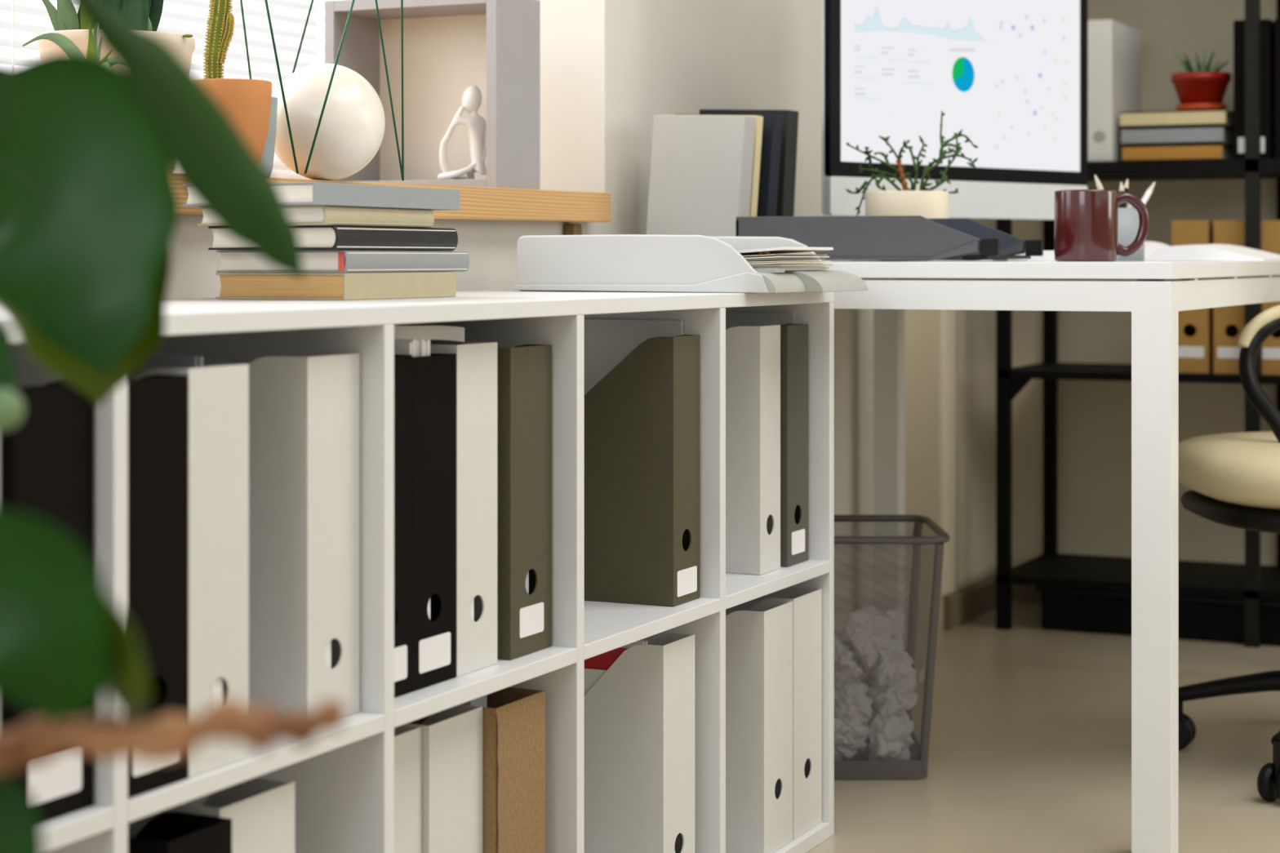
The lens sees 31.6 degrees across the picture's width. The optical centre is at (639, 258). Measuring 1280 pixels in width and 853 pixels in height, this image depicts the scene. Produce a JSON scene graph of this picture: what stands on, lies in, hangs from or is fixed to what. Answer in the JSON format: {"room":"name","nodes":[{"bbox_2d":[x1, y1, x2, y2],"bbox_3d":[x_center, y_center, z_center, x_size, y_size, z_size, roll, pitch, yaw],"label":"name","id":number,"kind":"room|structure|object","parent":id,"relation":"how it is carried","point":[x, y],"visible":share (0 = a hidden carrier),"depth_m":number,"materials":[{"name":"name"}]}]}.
{"room":"office","nodes":[
{"label":"office","id":0,"kind":"room"},
{"bbox_2d":[166,0,873,634],"bbox_3d":[-1.188,-0.620,1.530,0.502,2.770,6.950,0,0,25],"label":"wall","id":1,"kind":"structure","parent":0,"point":[608,67],"depth_m":3.50,"materials":[{"name":"paint"}]},
{"bbox_2d":[0,0,53,68],"bbox_3d":[-0.748,-0.267,2.698,0.040,0.086,0.094,0,0,25],"label":"blind","id":2,"kind":"object","parent":1,"relation":"attached to","point":[12,35],"depth_m":2.71,"materials":[{"name":"plastic"}]},
{"bbox_2d":[158,17,208,34],"bbox_3d":[-0.617,-0.305,2.974,0.040,0.013,0.105,0,0,25],"label":"blind","id":3,"kind":"object","parent":1,"relation":"attached to","point":[164,22],"depth_m":3.00,"materials":[{"name":"plastic"}]},
{"bbox_2d":[162,1,210,17],"bbox_3d":[-0.614,-0.326,2.980,0.040,0.012,0.102,0,0,25],"label":"blind","id":4,"kind":"object","parent":1,"relation":"attached to","point":[167,6],"depth_m":3.00,"materials":[{"name":"plastic"}]},
{"bbox_2d":[221,73,279,89],"bbox_3d":[-0.552,-0.243,3.111,0.040,0.013,0.136,0,0,25],"label":"blind","id":5,"kind":"object","parent":1,"relation":"attached to","point":[275,83],"depth_m":3.16,"materials":[{"name":"plastic"}]},
{"bbox_2d":[271,169,308,179],"bbox_3d":[-0.512,-0.118,3.196,0.040,0.011,0.091,0,0,25],"label":"blind","id":6,"kind":"object","parent":1,"relation":"attached to","point":[275,173],"depth_m":3.22,"materials":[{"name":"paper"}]},
{"bbox_2d":[272,0,330,170],"bbox_3d":[-0.965,-0.825,2.449,0.060,1.460,2.401,0,0,25],"label":"window","id":7,"kind":"structure","parent":1,"relation":"in","point":[320,10],"depth_m":3.50,"materials":[{"name":"paint"}]},
{"bbox_2d":[222,58,299,75],"bbox_3d":[-0.541,-0.263,3.134,0.040,0.013,0.183,0,0,25],"label":"blind","id":8,"kind":"object","parent":7,"relation":"attached to","point":[229,63],"depth_m":3.15,"materials":[{"name":"plastic"}]},
{"bbox_2d":[226,43,324,64],"bbox_3d":[-0.525,-0.284,3.168,0.040,0.013,0.237,0,0,25],"label":"blind","id":9,"kind":"object","parent":7,"relation":"attached to","point":[233,48],"depth_m":3.19,"materials":[{"name":"plastic"}]},
{"bbox_2d":[230,0,324,22],"bbox_3d":[-0.524,-0.347,3.172,0.040,0.012,0.230,0,0,25],"label":"blind","id":10,"kind":"object","parent":7,"relation":"attached to","point":[249,5],"depth_m":3.20,"materials":[{"name":"plastic"}]},
{"bbox_2d":[231,13,324,36],"bbox_3d":[-0.523,-0.326,3.173,0.040,0.012,0.226,0,0,25],"label":"blind","id":11,"kind":"object","parent":7,"relation":"attached to","point":[250,20],"depth_m":3.20,"materials":[{"name":"plastic"}]},
{"bbox_2d":[231,28,324,51],"bbox_3d":[-0.523,-0.305,3.173,0.040,0.013,0.226,0,0,25],"label":"blind","id":12,"kind":"object","parent":7,"relation":"attached to","point":[237,33],"depth_m":3.20,"materials":[{"name":"plastic"}]},
{"bbox_2d":[283,0,328,8],"bbox_3d":[-0.494,-0.368,3.234,0.040,0.012,0.114,0,0,25],"label":"blind","id":13,"kind":"object","parent":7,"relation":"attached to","point":[321,3],"depth_m":3.27,"materials":[{"name":"plastic"}]},
{"bbox_2d":[172,173,611,222],"bbox_3d":[-0.828,-0.065,2.132,0.440,0.061,2.746,0,0,25],"label":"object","id":14,"kind":"structure","parent":1,"relation":"attached to","point":[476,203],"depth_m":3.01,"materials":[{"name":"brown wood"}]},
{"bbox_2d":[22,26,116,65],"bbox_3d":[-0.558,-0.164,2.272,0.119,0.151,0.085,0,0,0],"label":"potted succulent","id":15,"kind":"object","parent":14,"relation":"on","point":[68,46],"visible":0.22,"depth_m":2.27,"materials":[{"name":"green plant"}]},
{"bbox_2d":[36,0,195,172],"bbox_3d":[-0.580,-0.251,2.500,0.171,0.322,0.171,0,0,-40],"label":"potted plant","id":16,"kind":"object","parent":14,"relation":"on","point":[146,14],"visible":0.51,"depth_m":2.47,"materials":[{"name":"green plant"}]},
{"bbox_2d":[200,0,271,161],"bbox_3d":[-0.426,-0.188,2.360,0.083,0.198,0.083,0,0,25],"label":"potted cactus","id":17,"kind":"object","parent":14,"relation":"on","point":[246,102],"visible":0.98,"depth_m":2.34,"materials":[{"name":"ceramic"}]},
{"bbox_2d":[200,78,271,161],"bbox_3d":[-0.426,-0.137,2.360,0.083,0.096,0.083,0,0,0],"label":"pot","id":18,"kind":"object","parent":17,"relation":"attached to","point":[247,102],"depth_m":2.33,"materials":[{"name":"ceramic"}]},
{"bbox_2d":[260,96,277,175],"bbox_3d":[-0.441,-0.134,2.500,0.079,0.088,0.079,0,0,25],"label":"flower pot","id":19,"kind":"object","parent":14,"relation":"on","point":[267,159],"visible":0.13,"depth_m":2.49,"materials":[{"name":"grey ceramic"}]},
{"bbox_2d":[240,0,404,180],"bbox_3d":[-0.390,-0.397,2.596,0.210,0.616,0.387,0,0,6],"label":"ornament","id":20,"kind":"object","parent":14,"relation":"on","point":[401,163],"visible":0.74,"depth_m":2.60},
{"bbox_2d":[272,62,385,180],"bbox_3d":[-0.384,-0.159,2.635,0.186,0.135,0.136,0,0,39],"label":"decorative sphere","id":21,"kind":"object","parent":14,"relation":"on","point":[350,134],"visible":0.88,"depth_m":2.57,"materials":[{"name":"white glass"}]},
{"bbox_2d":[324,0,540,189],"bbox_3d":[-0.286,-0.225,3.115,0.271,0.262,0.125,0,0,25],"label":"display box","id":22,"kind":"object","parent":14,"relation":"on","point":[451,46],"visible":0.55,"depth_m":3.15,"materials":[{"name":"grey paint"}]},
{"bbox_2d":[437,84,486,179],"bbox_3d":[-0.241,-0.172,3.086,0.071,0.130,0.033,0,0,2],"label":"figurine","id":23,"kind":"object","parent":22,"relation":"in","point":[475,124],"visible":0.97,"depth_m":3.08,"materials":[{"name":"ceramic"}]},
{"bbox_2d":[564,223,582,235],"bbox_3d":[-0.096,-0.002,3.228,0.020,0.094,0.024,0,0,25],"label":"bracket","id":24,"kind":"object","parent":1,"relation":"attached to","point":[569,228],"visible":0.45,"depth_m":3.22,"materials":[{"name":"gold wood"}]},
{"bbox_2d":[905,218,995,630],"bbox_3d":[0.631,-0.620,4.818,0.215,2.770,0.550,0,0,25],"label":"wall","id":25,"kind":"structure","parent":1,"relation":"attached to","point":[950,354],"depth_m":4.57,"materials":[{"name":"paint"}]},
{"bbox_2d":[945,573,995,631],"bbox_3d":[0.710,0.710,4.719,0.012,0.070,0.438,0,0,25],"label":"baseboard","id":26,"kind":"structure","parent":25,"relation":"attached to","point":[969,602],"depth_m":4.64,"materials":[{"name":"paint"}]},
{"bbox_2d":[806,600,1279,852],"bbox_3d":[1.089,0.775,0.757,4.478,0.060,7.500,0,0,25],"label":"floor","id":27,"kind":"structure","parent":0,"point":[1030,743],"depth_m":3.37,"materials":[{"name":"plastic"}]},
{"bbox_2d":[0,0,348,852],"bbox_3d":[-0.294,0.273,0.962,0.500,0.942,0.290,0,0,36],"label":"rubber plant","id":28,"kind":"object","parent":27,"relation":"on","point":[89,202],"visible":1,"depth_m":1.00,"materials":[{"name":"green plant"}]},
{"bbox_2d":[0,289,834,852],"bbox_3d":[-0.310,0.393,2.178,0.380,0.704,1.820,0,0,25],"label":"cube shelf","id":29,"kind":"object","parent":27,"relation":"on","point":[344,780],"visible":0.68,"depth_m":2.13,"materials":[{"name":"white laminate"}]},
{"bbox_2d":[0,380,93,822],"bbox_3d":[-0.518,0.238,1.620,0.251,0.301,0.083,0,0,25],"label":"magazine file","id":30,"kind":"object","parent":29,"relation":"on","point":[47,459],"visible":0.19,"depth_m":1.56,"materials":[{"name":"cardboard"}]},
{"bbox_2d":[128,374,187,798],"bbox_3d":[-0.467,0.238,1.707,0.251,0.301,0.076,0,0,25],"label":"magazine file","id":31,"kind":"object","parent":29,"relation":"on","point":[157,404],"visible":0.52,"depth_m":1.66,"materials":[{"name":"cardboard"}]},
{"bbox_2d":[128,355,202,379],"bbox_3d":[-0.466,0.232,1.843,0.262,0.309,0.006,0,0,25],"label":"sheaf","id":32,"kind":"object","parent":29,"relation":"on","point":[156,361],"visible":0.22,"depth_m":1.80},
{"bbox_2d":[128,812,231,852],"bbox_3d":[-0.445,0.579,1.759,0.251,0.293,0.080,0,0,25],"label":"magazine file","id":33,"kind":"object","parent":29,"relation":"on","point":[167,832],"visible":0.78,"depth_m":1.74,"materials":[{"name":"cardboard"}]},
{"bbox_2d":[132,363,248,777],"bbox_3d":[-0.434,0.235,1.778,0.250,0.306,0.077,0,0,25],"label":"magazine file","id":34,"kind":"object","parent":29,"relation":"on","point":[218,394],"visible":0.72,"depth_m":1.72,"materials":[{"name":"cardboard"}]},
{"bbox_2d":[208,676,222,705],"bbox_3d":[-0.427,0.246,1.760,0.217,0.281,0.043,0,0,25],"label":"sheaf","id":35,"kind":"object","parent":34,"relation":"in","point":[216,689],"visible":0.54,"depth_m":1.73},
{"bbox_2d":[128,777,294,852],"bbox_3d":[-0.417,0.577,1.852,0.250,0.298,0.103,0,0,25],"label":"magazine file","id":36,"kind":"object","parent":29,"relation":"on","point":[261,811],"visible":0.57,"depth_m":1.81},
{"bbox_2d":[248,352,359,715],"bbox_3d":[-0.370,0.235,1.953,0.250,0.307,0.080,0,0,25],"label":"magazine file","id":37,"kind":"object","parent":29,"relation":"on","point":[304,411],"visible":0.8,"depth_m":1.88,"materials":[{"name":"cardboard"}]},
{"bbox_2d":[325,640,331,668],"bbox_3d":[-0.365,0.246,1.932,0.217,0.280,0.038,0,0,25],"label":"sheaf","id":38,"kind":"object","parent":37,"relation":"in","point":[328,653],"visible":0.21,"depth_m":1.90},
{"bbox_2d":[215,271,456,300],"bbox_3d":[-0.308,0.027,2.315,0.152,0.026,0.215,0,0,25],"label":"book","id":39,"kind":"object","parent":29,"relation":"on","point":[236,286],"visible":0.93,"depth_m":2.23,"materials":[{"name":"beige paper"}]},
{"bbox_2d":[216,249,469,272],"bbox_3d":[-0.302,0.003,2.326,0.154,0.022,0.240,0,0,25],"label":"book","id":40,"kind":"object","parent":39,"relation":"on","point":[238,260],"visible":0.97,"depth_m":2.24,"materials":[{"name":"grey paper"}]},
{"bbox_2d":[208,225,457,250],"bbox_3d":[-0.309,-0.020,2.303,0.151,0.024,0.232,0,0,25],"label":"book","id":41,"kind":"object","parent":40,"relation":"on","point":[310,237],"visible":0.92,"depth_m":2.23,"materials":[{"name":"black paper"}]},
{"bbox_2d":[197,205,434,227],"bbox_3d":[-0.323,-0.041,2.275,0.149,0.018,0.203,0,0,25],"label":"book","id":42,"kind":"object","parent":41,"relation":"on","point":[299,215],"visible":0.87,"depth_m":2.21,"materials":[{"name":"beige paper"}]},
{"bbox_2d":[182,182,459,210],"bbox_3d":[-0.317,-0.061,2.285,0.152,0.022,0.275,0,0,25],"label":"book","id":43,"kind":"object","parent":42,"relation":"on","point":[292,193],"visible":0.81,"depth_m":2.21,"materials":[{"name":"grey paper"}]},
{"bbox_2d":[394,354,412,697],"bbox_3d":[-0.333,0.237,2.043,0.251,0.302,0.075,0,0,25],"label":"magazine file","id":44,"kind":"object","parent":29,"relation":"on","point":[402,363],"visible":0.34,"depth_m":2.01,"materials":[{"name":"cardboard"}]},
{"bbox_2d":[394,724,422,852],"bbox_3d":[-0.329,0.577,2.083,0.250,0.297,0.079,0,0,25],"label":"magazine file","id":45,"kind":"object","parent":29,"relation":"on","point":[407,739],"visible":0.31,"depth_m":2.04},
{"bbox_2d":[412,353,456,691],"bbox_3d":[-0.300,0.238,2.113,0.251,0.300,0.078,0,0,25],"label":"magazine file","id":46,"kind":"object","parent":29,"relation":"on","point":[433,375],"visible":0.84,"depth_m":2.06,"materials":[{"name":"cardboard"}]},
{"bbox_2d":[394,338,430,619],"bbox_3d":[-0.295,0.230,2.092,0.217,0.313,0.036,0,0,25],"label":"sheaf","id":47,"kind":"object","parent":46,"relation":"in","point":[414,347],"visible":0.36,"depth_m":2.04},
{"bbox_2d":[394,324,464,342],"bbox_3d":[-0.259,0.069,2.083,0.110,0.023,0.205,0,0,25],"label":"sheaf","id":48,"kind":"object","parent":46,"relation":"on","point":[433,333],"visible":0.24,"depth_m":2.11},
{"bbox_2d":[404,704,482,852],"bbox_3d":[-0.284,0.577,2.162,0.250,0.298,0.100,0,0,25],"label":"magazine file","id":49,"kind":"object","parent":29,"relation":"on","point":[452,737],"visible":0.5,"depth_m":2.11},
{"bbox_2d":[430,342,497,676],"bbox_3d":[-0.266,0.234,2.185,0.250,0.308,0.077,0,0,25],"label":"magazine file","id":50,"kind":"object","parent":29,"relation":"on","point":[476,362],"visible":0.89,"depth_m":2.13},
{"bbox_2d":[410,687,545,852],"bbox_3d":[-0.228,0.577,2.246,0.251,0.297,0.100,0,0,25],"label":"magazine file","id":51,"kind":"object","parent":29,"relation":"on","point":[513,719],"visible":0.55,"depth_m":2.19,"materials":[{"name":"cardboard"}]},
{"bbox_2d":[407,695,486,724],"bbox_3d":[-0.245,0.566,2.224,0.200,0.312,0.036,0,0,25],"label":"sheaf","id":52,"kind":"object","parent":51,"relation":"in","point":[481,701],"visible":0.02,"depth_m":2.18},
{"bbox_2d":[497,344,551,660],"bbox_3d":[-0.220,0.237,2.276,0.251,0.302,0.086,0,0,25],"label":"magazine file","id":53,"kind":"object","parent":29,"relation":"on","point":[524,372],"visible":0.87,"depth_m":2.21,"materials":[{"name":"cardboard"}]},
{"bbox_2d":[584,632,694,852],"bbox_3d":[-0.069,0.577,2.582,0.250,0.298,0.086,0,0,25],"label":"magazine file","id":54,"kind":"object","parent":29,"relation":"on","point":[639,716],"visible":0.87,"depth_m":2.51,"materials":[{"name":"cardboard"}]},
{"bbox_2d":[584,668,607,695],"bbox_3d":[-0.095,0.591,2.550,0.210,0.262,0.001,0,0,25],"label":"card","id":55,"kind":"object","parent":54,"relation":"in","point":[592,677],"visible":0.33,"depth_m":2.53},
{"bbox_2d":[584,647,628,670],"bbox_3d":[-0.094,0.579,2.553,0.210,0.288,0.003,0,0,25],"label":"folder","id":56,"kind":"object","parent":54,"relation":"in","point":[603,661],"visible":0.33,"depth_m":2.53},
{"bbox_2d":[584,334,699,606],"bbox_3d":[-0.060,0.238,2.605,0.251,0.301,0.073,0,0,25],"label":"magazine file","id":57,"kind":"object","parent":29,"relation":"on","point":[642,419],"visible":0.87,"depth_m":2.54,"materials":[{"name":"cardboard"}]},
{"bbox_2d":[584,319,683,395],"bbox_3d":[-0.084,0.230,2.661,0.292,0.317,0.005,0,0,25],"label":"folder","id":58,"kind":"object","parent":57,"relation":"in","point":[607,342],"visible":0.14,"depth_m":2.63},
{"bbox_2d":[512,234,867,293],"bbox_3d":[0.066,0.006,2.819,0.371,0.069,0.260,0,0,25],"label":"tray","id":59,"kind":"object","parent":29,"relation":"on","point":[605,262],"visible":0.95,"depth_m":2.72,"materials":[{"name":"grey plastic"}]},
{"bbox_2d":[737,246,833,268],"bbox_3d":[0.080,-0.001,2.811,0.280,0.027,0.179,0,0,25],"label":"pile","id":60,"kind":"object","parent":59,"relation":"in","point":[772,255],"visible":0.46,"depth_m":2.73,"materials":[{"name":"white paper"}]},
{"bbox_2d":[725,324,780,574],"bbox_3d":[0.049,0.236,2.855,0.250,0.305,0.066,0,0,25],"label":"magazine file","id":61,"kind":"object","parent":29,"relation":"on","point":[753,353],"visible":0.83,"depth_m":2.79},
{"bbox_2d":[725,600,792,852],"bbox_3d":[0.057,0.577,2.825,0.250,0.298,0.095,0,0,25],"label":"magazine file","id":62,"kind":"object","parent":29,"relation":"on","point":[759,639],"visible":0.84,"depth_m":2.75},
{"bbox_2d":[725,311,794,329],"bbox_3d":[0.068,0.229,2.984,0.291,0.318,0.006,0,0,25],"label":"folder","id":63,"kind":"object","parent":29,"relation":"on","point":[733,319],"visible":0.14,"depth_m":2.94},
{"bbox_2d":[748,587,822,839],"bbox_3d":[0.100,0.576,2.915,0.250,0.300,0.098,0,0,25],"label":"magazine file","id":64,"kind":"object","parent":29,"relation":"on","point":[806,602],"visible":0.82,"depth_m":2.86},
{"bbox_2d":[780,324,808,567],"bbox_3d":[0.088,0.236,2.929,0.251,0.304,0.073,0,0,25],"label":"magazine file","id":65,"kind":"object","parent":29,"relation":"on","point":[793,337],"visible":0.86,"depth_m":2.86,"materials":[{"name":"cardboard"}]},
{"bbox_2d":[834,515,950,780],"bbox_3d":[0.295,0.569,3.335,0.296,0.350,0.281,0,0,0],"label":"waste bin","id":66,"kind":"object","parent":27,"relation":"on","point":[858,767],"visible":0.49,"depth_m":3.22,"materials":[{"name":"grey metal"}]},
{"bbox_2d":[834,637,864,688],"bbox_3d":[0.292,0.589,3.270,0.066,0.083,0.072,0,0,25],"label":"paper ball","id":67,"kind":"object","parent":66,"relation":"in","point":[836,639],"visible":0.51,"depth_m":3.25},
{"bbox_2d":[834,715,870,759],"bbox_3d":[0.287,0.689,3.263,0.088,0.080,0.078,0,0,25],"label":"paper ball","id":68,"kind":"object","parent":66,"relation":"in","point":[864,725],"visible":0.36,"depth_m":3.24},
{"bbox_2d":[834,676,872,729],"bbox_3d":[0.301,0.639,3.265,0.072,0.080,0.067,0,0,25],"label":"paper ball","id":69,"kind":"object","parent":66,"relation":"in","point":[839,694],"visible":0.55,"depth_m":3.25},
{"bbox_2d":[840,606,893,670],"bbox_3d":[0.325,0.552,3.279,0.082,0.093,0.073,0,0,-19],"label":"paper ball","id":70,"kind":"object","parent":66,"relation":"in","point":[851,617],"visible":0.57,"depth_m":3.26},
{"bbox_2d":[861,671,876,708],"bbox_3d":[0.359,0.642,3.375,0.064,0.071,0.078,0,0,-7],"label":"paper ball","id":71,"kind":"object","parent":66,"relation":"in","point":[872,677],"visible":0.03,"depth_m":3.38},
{"bbox_2d":[868,712,914,759],"bbox_3d":[0.366,0.697,3.267,0.065,0.084,0.096,0,0,25],"label":"paper ball","id":72,"kind":"object","parent":66,"relation":"in","point":[882,717],"visible":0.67,"depth_m":3.24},
{"bbox_2d":[866,680,917,715],"bbox_3d":[0.373,0.632,3.272,0.072,0.081,0.058,0,0,-25],"label":"paper ball","id":73,"kind":"object","parent":66,"relation":"in","point":[874,694],"visible":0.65,"depth_m":3.26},
{"bbox_2d":[879,608,906,647],"bbox_3d":[0.360,0.554,3.351,0.066,0.077,0.086,0,0,25],"label":"paper ball","id":74,"kind":"object","parent":66,"relation":"in","point":[900,617],"visible":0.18,"depth_m":3.33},
{"bbox_2d":[871,639,915,686],"bbox_3d":[0.361,0.585,3.283,0.066,0.067,0.072,0,0,-30],"label":"paper ball","id":75,"kind":"object","parent":66,"relation":"in","point":[889,647],"visible":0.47,"depth_m":3.26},
{"bbox_2d":[825,261,1279,852],"bbox_3d":[0.560,0.375,3.559,0.838,0.740,1.327,0,0,25],"label":"desk","id":76,"kind":"object","parent":27,"relation":"on","point":[1154,292],"visible":0.54,"depth_m":2.81,"materials":[{"name":"white paint"}]},
{"bbox_2d":[646,115,755,236],"bbox_3d":[0.086,-0.102,3.270,0.175,0.216,0.035,0,0,38],"label":"book","id":77,"kind":"object","parent":76,"relation":"on","point":[701,166],"visible":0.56,"depth_m":3.26,"materials":[{"name":"paper"}]},
{"bbox_2d":[663,114,763,216],"bbox_3d":[0.099,-0.105,3.322,0.179,0.220,0.027,0,0,37],"label":"book","id":78,"kind":"object","parent":76,"relation":"on","point":[759,119],"visible":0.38,"depth_m":3.27,"materials":[{"name":"beige paper"}]},
{"bbox_2d":[676,114,782,216],"bbox_3d":[0.124,-0.106,3.362,0.185,0.223,0.037,0,0,35],"label":"book","id":79,"kind":"object","parent":76,"relation":"on","point":[771,124],"visible":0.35,"depth_m":3.31,"materials":[{"name":"paper"}]},
{"bbox_2d":[699,109,798,216],"bbox_3d":[0.160,-0.112,3.438,0.172,0.234,0.036,0,0,37],"label":"book","id":80,"kind":"object","parent":76,"relation":"on","point":[788,159],"visible":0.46,"depth_m":3.39,"materials":[{"name":"paper"}]},
{"bbox_2d":[735,215,1043,260],"bbox_3d":[0.347,-0.027,3.132,0.372,0.061,0.227,0,0,25],"label":"tray","id":81,"kind":"object","parent":76,"relation":"on","point":[886,237],"visible":0.91,"depth_m":3.04,"materials":[{"name":"grey plastic"}]},
{"bbox_2d":[845,111,978,261],"bbox_3d":[0.399,-0.106,3.321,0.194,0.220,0.122,0,0,0],"label":"potted plant","id":82,"kind":"object","parent":76,"relation":"on","point":[925,202],"visible":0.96,"depth_m":3.31,"materials":[{"name":"beige ceramic"}]},
{"bbox_2d":[822,0,1088,261],"bbox_3d":[0.469,-0.260,3.693,0.651,0.529,0.172,0,0,-43],"label":"computer monitor","id":83,"kind":"object","parent":76,"relation":"on","point":[1012,75],"visible":0.94,"depth_m":3.63,"materials":[{"name":"metal"}]},
{"bbox_2d":[1007,250,1055,261],"bbox_3d":[0.596,-0.004,3.310,0.085,0.016,0.180,0,0,0],"label":"paper stack","id":84,"kind":"object","parent":76,"relation":"on","point":[1048,255],"visible":0.21,"depth_m":3.22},
{"bbox_2d":[1053,189,1149,262],"bbox_3d":[0.621,-0.044,3.078,0.119,0.097,0.086,0,0,-28],"label":"coffee mug","id":85,"kind":"object","parent":76,"relation":"on","point":[1086,221],"visible":1,"depth_m":3.04,"materials":[{"name":"red ceramic"}]},
{"bbox_2d":[1116,208,1144,261],"bbox_3d":[0.727,-0.036,3.420,0.074,0.080,0.074,0,0,25],"label":"pencil cup","id":86,"kind":"object","parent":76,"relation":"on","point":[1128,218],"visible":0.28,"depth_m":3.38,"materials":[{"name":"grey ceramic"}]},
{"bbox_2d":[1141,182,1155,204],"bbox_3d":[0.750,-0.059,3.435,0.082,0.116,0.008,0,0,-23],"label":"pen","id":87,"kind":"object","parent":86,"relation":"in","point":[1149,190],"visible":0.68,"depth_m":3.44,"materials":[{"name":"plastic"}]},
{"bbox_2d":[1144,240,1279,261],"bbox_3d":[0.841,-0.012,3.618,0.356,0.033,0.260,0,0,25],"label":"open magazine","id":88,"kind":"object","parent":76,"relation":"on","point":[1153,251],"visible":0.62,"depth_m":3.48,"materials":[{"name":"paper"}]},
{"bbox_2d":[995,0,1279,648],"bbox_3d":[1.342,-0.130,4.450,1.208,1.750,0.377,0,0,25],"label":"storage rack","id":89,"kind":"object","parent":27,"relation":"on","point":[1255,582],"visible":0.7,"depth_m":4.52,"materials":[{"name":"black metal"}]},
{"bbox_2d":[1088,18,1141,161],"bbox_3d":[0.966,-0.333,4.595,0.050,0.282,0.261,0,0,25],"label":"ring binder","id":90,"kind":"object","parent":89,"relation":"on","point":[1114,47],"visible":0.73,"depth_m":4.48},
{"bbox_2d":[995,553,1279,600],"bbox_3d":[1.342,0.644,4.450,1.208,0.016,0.377,0,0,25],"label":"shelf","id":91,"kind":"object","parent":89,"relation":"attached to","point":[1222,580],"depth_m":4.53,"materials":[{"name":"black metal"}]},
{"bbox_2d":[995,362,1279,384],"bbox_3d":[1.342,0.233,4.450,1.208,0.016,0.377,0,0,25],"label":"shelf","id":92,"kind":"object","parent":89,"relation":"attached to","point":[1006,374],"depth_m":4.50,"materials":[{"name":"black metal"}]},
{"bbox_2d":[1122,143,1234,160],"bbox_3d":[1.075,-0.207,4.500,0.196,0.031,0.140,0,0,25],"label":"book","id":93,"kind":"object","parent":89,"relation":"on","point":[1209,151],"visible":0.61,"depth_m":4.44,"materials":[{"name":"paper"}]},
{"bbox_2d":[1120,125,1233,146],"bbox_3d":[1.075,-0.241,4.500,0.200,0.033,0.140,0,0,25],"label":"book","id":94,"kind":"object","parent":93,"relation":"on","point":[1224,135],"visible":0.8,"depth_m":4.44,"materials":[{"name":"grey paper"}]},
{"bbox_2d":[1120,109,1233,128],"bbox_3d":[1.075,-0.275,4.499,0.206,0.030,0.140,0,0,25],"label":"book","id":95,"kind":"object","parent":94,"relation":"on","point":[1206,117],"visible":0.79,"depth_m":4.44,"materials":[{"name":"beige paper"}]},
{"bbox_2d":[1170,48,1231,110],"bbox_3d":[1.112,-0.355,4.476,0.117,0.125,0.116,0,0,0],"label":"potted succulent","id":96,"kind":"object","parent":95,"relation":"on","point":[1204,89],"visible":0.94,"depth_m":4.44,"materials":[{"name":"ceramic"}]},
{"bbox_2d":[1170,71,1231,104],"bbox_3d":[1.112,-0.333,4.476,0.116,0.064,0.116,0,0,0],"label":"pot","id":97,"kind":"object","parent":96,"relation":"attached to","point":[1190,87],"depth_m":4.43,"materials":[{"name":"red ceramic"}]},
{"bbox_2d":[1088,158,1279,181],"bbox_3d":[1.342,-0.178,4.450,1.208,0.026,0.377,0,0,25],"label":"shelf","id":98,"kind":"object","parent":89,"relation":"attached to","point":[1248,169],"depth_m":4.40,"materials":[{"name":"black metal"}]},
{"bbox_2d":[1171,220,1213,373],"bbox_3d":[1.128,0.075,4.527,0.071,0.298,0.251,0,0,25],"label":"magazine file","id":99,"kind":"object","parent":89,"relation":"on","point":[1196,326],"visible":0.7,"depth_m":4.41,"materials":[{"name":"cardboard"}]},
{"bbox_2d":[1213,220,1262,373],"bbox_3d":[1.201,0.075,4.493,0.070,0.298,0.251,0,0,25],"label":"magazine file","id":100,"kind":"object","parent":89,"relation":"on","point":[1228,321],"visible":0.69,"depth_m":4.38,"materials":[{"name":"cardboard"}]},
{"bbox_2d":[1233,18,1274,159],"bbox_3d":[1.233,-0.326,4.468,0.069,0.269,0.261,0,0,25],"label":"ring binder","id":101,"kind":"object","parent":89,"relation":"on","point":[1267,24],"visible":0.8,"depth_m":4.36,"materials":[{"name":"plastic"}]},
{"bbox_2d":[1262,220,1279,374],"bbox_3d":[1.278,0.075,4.456,0.056,0.297,0.251,0,0,25],"label":"magazine file","id":102,"kind":"object","parent":89,"relation":"on","point":[1270,228],"visible":0.52,"depth_m":4.35,"materials":[{"name":"cardboard"}]},
{"bbox_2d":[1274,18,1279,158],"bbox_3d":[1.287,-0.326,4.444,0.034,0.268,0.260,0,0,25],"label":"ring binder","id":103,"kind":"object","parent":89,"relation":"on","point":[1277,21],"visible":1,"depth_m":4.33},
{"bbox_2d":[1035,585,1279,646],"bbox_3d":[1.335,0.701,4.448,1.052,0.088,0.319,0,0,25],"label":"storage box","id":104,"kind":"object","parent":27,"relation":"on","point":[1201,618],"visible":0.6,"depth_m":4.45,"materials":[{"name":"black metal"}]},
{"bbox_2d":[1178,305,1279,801],"bbox_3d":[1.120,0.269,3.315,0.668,0.949,0.609,0,0,0],"label":"office chair","id":105,"kind":"object","parent":27,"relation":"on","point":[1233,479],"visible":0.84,"depth_m":3.24,"materials":[{"name":"beige leather"}]},
{"bbox_2d":[1012,0,1276,567],"bbox_3d":[2.765,-0.620,4.068,4.283,2.770,0.120,0,0,25],"label":"wall","id":106,"kind":"structure","parent":0,"point":[1095,416],"depth_m":4.82,"materials":[{"name":"paint"}]},
{"bbox_2d":[1012,583,1041,602],"bbox_3d":[2.691,0.710,4.030,4.183,0.070,0.012,0,0,25],"label":"baseboard","id":107,"kind":"structure","parent":106,"relation":"attached to","point":[1020,593],"depth_m":4.90,"materials":[{"name":"paint"}]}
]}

